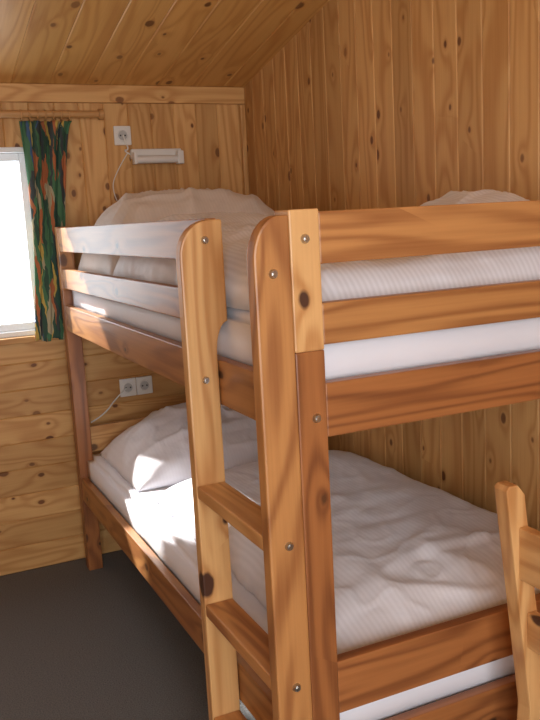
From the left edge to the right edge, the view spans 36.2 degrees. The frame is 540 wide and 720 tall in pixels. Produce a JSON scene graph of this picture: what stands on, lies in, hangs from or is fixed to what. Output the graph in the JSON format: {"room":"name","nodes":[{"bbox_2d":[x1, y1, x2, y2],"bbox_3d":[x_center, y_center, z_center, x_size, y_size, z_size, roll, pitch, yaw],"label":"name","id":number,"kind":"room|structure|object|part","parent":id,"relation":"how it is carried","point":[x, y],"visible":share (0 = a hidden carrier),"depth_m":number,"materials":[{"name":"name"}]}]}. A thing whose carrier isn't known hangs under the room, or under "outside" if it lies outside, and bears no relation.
{"room":"cabin bedroom","nodes":[
{"label":"cabin bedroom","id":0,"kind":"room"},
{"bbox_2d":[0,102,243,575],"bbox_3d":[-1.339,-0.032,3.152,2.950,1.992,0.020,-7,11,-24],"label":"wall","id":1,"kind":"structure","parent":0,"point":[41,525],"depth_m":3.40,"materials":[{"name":"brown wood"}]},
{"bbox_2d":[0,147,34,337],"bbox_3d":[-1.149,-0.444,3.210,0.500,0.734,0.070,-7,11,-24],"label":"window","id":2,"kind":"structure","parent":1,"relation":"in","point":[7,154],"depth_m":3.29,"materials":[{"name":"white paint"}]},
{"bbox_2d":[0,335,58,345],"bbox_3d":[-1.105,-0.064,3.224,0.580,0.025,0.040,-7,11,-24],"label":"sill","id":3,"kind":"structure","parent":1,"relation":"attached to","point":[22,339],"depth_m":3.26,"materials":[{"name":"brown wood"}]},
{"bbox_2d":[0,109,103,341],"bbox_3d":[-1.064,-0.498,3.165,0.929,0.898,0.070,-7,11,-24],"label":"window curtain","id":4,"kind":"object","parent":1,"relation":"attached to","point":[44,143],"visible":0.97,"depth_m":3.22,"materials":[{"name":"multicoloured fabric"}]},
{"bbox_3d":[-1.089,-0.917,3.079,0.913,0.028,0.028,-7,11,-24],"label":"curtain rod","id":5,"kind":"part","parent":4,"relation":"part of","materials":[{"name":"brown wood"}]},
{"bbox_2d":[0,83,244,103],"bbox_3d":[-1.388,-0.967,2.970,2.818,0.068,0.022,-7,11,-24],"label":"trim","id":6,"kind":"structure","parent":1,"relation":"attached to","point":[9,92],"depth_m":3.31,"materials":[{"name":"brown wood"}]},
{"bbox_2d":[113,126,131,144],"bbox_3d":[-0.599,-0.911,3.355,0.070,0.076,0.015,-7,11,-24],"label":"wall socket","id":7,"kind":"object","parent":1,"relation":"attached to","point":[119,131],"depth_m":3.35,"materials":[{"name":"white plastic"}]},
{"bbox_2d":[119,375,152,396],"bbox_3d":[-0.569,0.112,3.517,0.142,0.076,0.015,-7,11,-24],"label":"wall socket","id":8,"kind":"object","parent":1,"relation":"attached to","point":[143,385],"visible":1,"depth_m":3.51,"materials":[{"name":"white plastic"}]},
{"bbox_2d":[91,388,126,422],"bbox_3d":[-0.675,0.191,3.467,0.163,0.132,0.015,-7,10,-20],"label":"extension cord","id":9,"kind":"object","parent":8,"relation":"attached to","point":[125,388],"visible":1,"depth_m":3.47,"materials":[{"name":"white plastic"}]},
{"bbox_3d":[-0.603,0.116,3.504,0.070,0.076,0.012,-7,11,-24],"label":"plate","id":10,"kind":"part","parent":8,"relation":"part of","materials":[{"name":"white plastic"}]},
{"bbox_3d":[-0.537,0.108,3.533,0.070,0.076,0.012,-7,11,-24],"label":"plate","id":11,"kind":"part","parent":8,"relation":"part of","materials":[{"name":"white plastic"}]},
{"bbox_2d":[239,104,249,194],"bbox_3d":[-0.072,-0.175,3.707,0.022,1.873,0.022,-7,11,-24],"label":"trim","id":12,"kind":"structure","parent":1,"relation":"attached to","point":[242,120],"depth_m":3.57,"materials":[{"name":"brown wood"}]},
{"bbox_2d":[0,550,255,719],"bbox_3d":[-0.338,1.227,1.292,2.938,0.050,4.609,-7,11,-24],"label":"floor","id":13,"kind":"structure","parent":0,"point":[77,642],"depth_m":2.75,"materials":[{"name":"grey carpet"}]},
{"bbox_2d":[54,200,539,719],"bbox_3d":[-0.017,0.260,2.561,0.906,1.396,2.058,-7,11,-24],"label":"bunk bed","id":14,"kind":"object","parent":13,"relation":"on","point":[295,670],"visible":0.84,"depth_m":1.57,"materials":[{"name":"orange wood"}]},
{"bbox_3d":[-0.794,-0.396,3.215,0.057,0.242,0.057,-7,11,-24],"label":"post","id":15,"kind":"part","parent":14,"relation":"part of","materials":[{"name":"brown wood"}]},
{"bbox_3d":[-0.757,0.291,3.332,0.057,1.154,0.057,-7,11,-24],"label":"post","id":16,"kind":"part","parent":14,"relation":"part of","materials":[{"name":"orange wood"}]},
{"bbox_3d":[-0.408,0.278,3.509,0.724,0.105,0.026,-7,11,-24],"label":"head rail","id":17,"kind":"part","parent":14,"relation":"part of","materials":[{"name":"brown wood"}]},
{"bbox_3d":[-0.453,-0.212,2.483,0.026,0.073,1.591,-7,11,-24],"label":"rail","id":18,"kind":"part","parent":14,"relation":"part of","materials":[{"name":"brown wood"}]},
{"bbox_3d":[-0.461,-0.358,2.458,0.026,0.089,1.591,-7,11,-24],"label":"rail","id":19,"kind":"part","parent":14,"relation":"part of","materials":[{"name":"brown wood"}]},
{"bbox_3d":[-0.372,-0.039,2.354,0.026,0.098,1.936,-7,11,-24],"label":"rail","id":20,"kind":"part","parent":14,"relation":"part of","materials":[{"name":"brown wood"}]},
{"bbox_3d":[-0.335,0.646,2.471,0.026,0.095,1.936,-7,11,-24],"label":"rail","id":21,"kind":"part","parent":14,"relation":"part of","materials":[{"name":"brown wood"}]},
{"bbox_3d":[0.051,-0.137,1.428,0.057,0.242,0.057,-7,11,-24],"label":"post","id":22,"kind":"part","parent":14,"relation":"part of","materials":[{"name":"brown wood"}]},
{"bbox_2d":[88,454,514,719],"bbox_3d":[0.027,0.530,2.626,0.777,0.137,1.980,-7,11,-24],"label":"mattress","id":23,"kind":"object","parent":14,"relation":"on","point":[172,542],"visible":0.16,"depth_m":2.29,"materials":[{"name":"fabric"}]},
{"bbox_2d":[100,402,257,491],"bbox_3d":[-0.276,0.274,3.203,0.676,0.203,0.570,-7,11,-24],"label":"pillow","id":24,"kind":"object","parent":23,"relation":"on","point":[154,452],"visible":0.48,"depth_m":3.02,"materials":[{"name":"fabric"}]},
{"bbox_2d":[154,450,539,653],"bbox_3d":[0.196,0.434,2.302,0.735,0.139,1.269,-7,11,-24],"label":"duvet","id":25,"kind":"object","parent":23,"relation":"on","point":[410,555],"visible":0.52,"depth_m":1.95,"materials":[{"name":"white fabric"}]},
{"bbox_2d":[72,290,539,379],"bbox_3d":[-0.011,-0.162,2.507,0.778,0.156,1.980,-7,11,-24],"label":"mattress","id":26,"kind":"object","parent":14,"relation":"on","point":[382,354],"visible":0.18,"depth_m":1.63,"materials":[{"name":"fabric"}]},
{"bbox_2d":[78,187,273,275],"bbox_3d":[-0.306,-0.481,3.076,0.756,0.310,0.565,-7,11,-24],"label":"pillow","id":27,"kind":"object","parent":26,"relation":"on","point":[147,206],"visible":0.26,"depth_m":2.88,"materials":[{"name":"beige fabric"}]},
{"bbox_2d":[113,189,539,310],"bbox_3d":[0.116,-0.315,2.213,0.800,0.228,1.360,-7,11,-24],"label":"duvet","id":28,"kind":"object","parent":26,"relation":"on","point":[377,277],"visible":0.34,"depth_m":1.67,"materials":[{"name":"fabric"}]},
{"bbox_3d":[0.088,0.550,1.545,0.057,1.154,0.057,-7,11,-24],"label":"post","id":29,"kind":"part","parent":14,"relation":"part of","materials":[{"name":"orange wood"}]},
{"bbox_3d":[0.405,-0.252,1.565,0.724,0.089,0.026,-7,11,-24],"label":"foot rail","id":30,"kind":"part","parent":14,"relation":"part of","materials":[{"name":"brown wood"}]},
{"bbox_3d":[0.413,-0.107,1.590,0.724,0.073,0.026,-7,11,-24],"label":"foot rail","id":31,"kind":"part","parent":14,"relation":"part of","materials":[{"name":"brown wood"}]},
{"bbox_3d":[0.421,0.044,1.616,0.724,0.098,0.026,-7,11,-24],"label":"foot rail","id":32,"kind":"part","parent":14,"relation":"part of","materials":[{"name":"orange wood"}]},
{"bbox_3d":[0.450,0.569,1.705,0.724,0.105,0.026,-7,11,-24],"label":"foot rail","id":33,"kind":"part","parent":14,"relation":"part of","materials":[{"name":"orange wood"}]},
{"bbox_3d":[0.458,0.729,1.733,0.724,0.095,0.026,-7,11,-24],"label":"foot rail","id":34,"kind":"part","parent":14,"relation":"part of","materials":[{"name":"orange wood"}]},
{"bbox_2d":[494,481,539,719],"bbox_3d":[0.728,0.660,1.484,0.466,0.890,0.415,-7,11,-24],"label":"chair","id":35,"kind":"object","parent":13,"relation":"on","point":[520,543],"visible":1,"depth_m":1.52,"materials":[{"name":"brown wood"}]},
{"bbox_3d":[0.534,0.373,1.351,0.020,0.100,0.345,-7,11,-24],"label":"rail","id":36,"kind":"part","parent":35,"relation":"part of","materials":[{"name":"brown wood"}]},
{"bbox_3d":[0.559,0.523,1.384,0.020,0.070,0.345,-7,11,-24],"label":"rail","id":37,"kind":"part","parent":35,"relation":"part of","materials":[{"name":"brown wood"}]},
{"bbox_2d":[113,135,183,200],"bbox_3d":[-0.498,-0.792,3.390,0.298,0.260,0.068,-7,11,-24],"label":"wall lamp","id":38,"kind":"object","parent":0,"point":[171,155],"depth_m":3.38,"materials":[{"name":"white plastic"}]},
{"bbox_3d":[-0.609,-0.749,3.375,0.075,0.192,0.004,-7,10,-23],"label":"pull cord","id":39,"kind":"part","parent":38,"relation":"part of","materials":[{"name":"white plastic"}]},
{"bbox_3d":[-0.579,-0.873,3.359,0.035,0.082,0.024,-7,11,-24],"label":"power cord","id":40,"kind":"part","parent":38,"relation":"part of","materials":[{"name":"white plastic"}]},
{"bbox_2d":[0,0,328,86],"bbox_3d":[-0.519,-1.183,0.839,3.045,1.011,4.650,-7,11,-24],"label":"ceiling","id":41,"kind":"structure","parent":0,"point":[193,43],"depth_m":2.92,"materials":[{"name":"brown wood"}]},
{"bbox_2d":[243,0,539,530],"bbox_3d":[0.867,-0.382,1.629,0.020,2.938,4.489,-7,11,-24],"label":"wall","id":42,"kind":"structure","parent":0,"point":[371,104],"depth_m":2.49,"materials":[{"name":"brown wood"}]}
]}

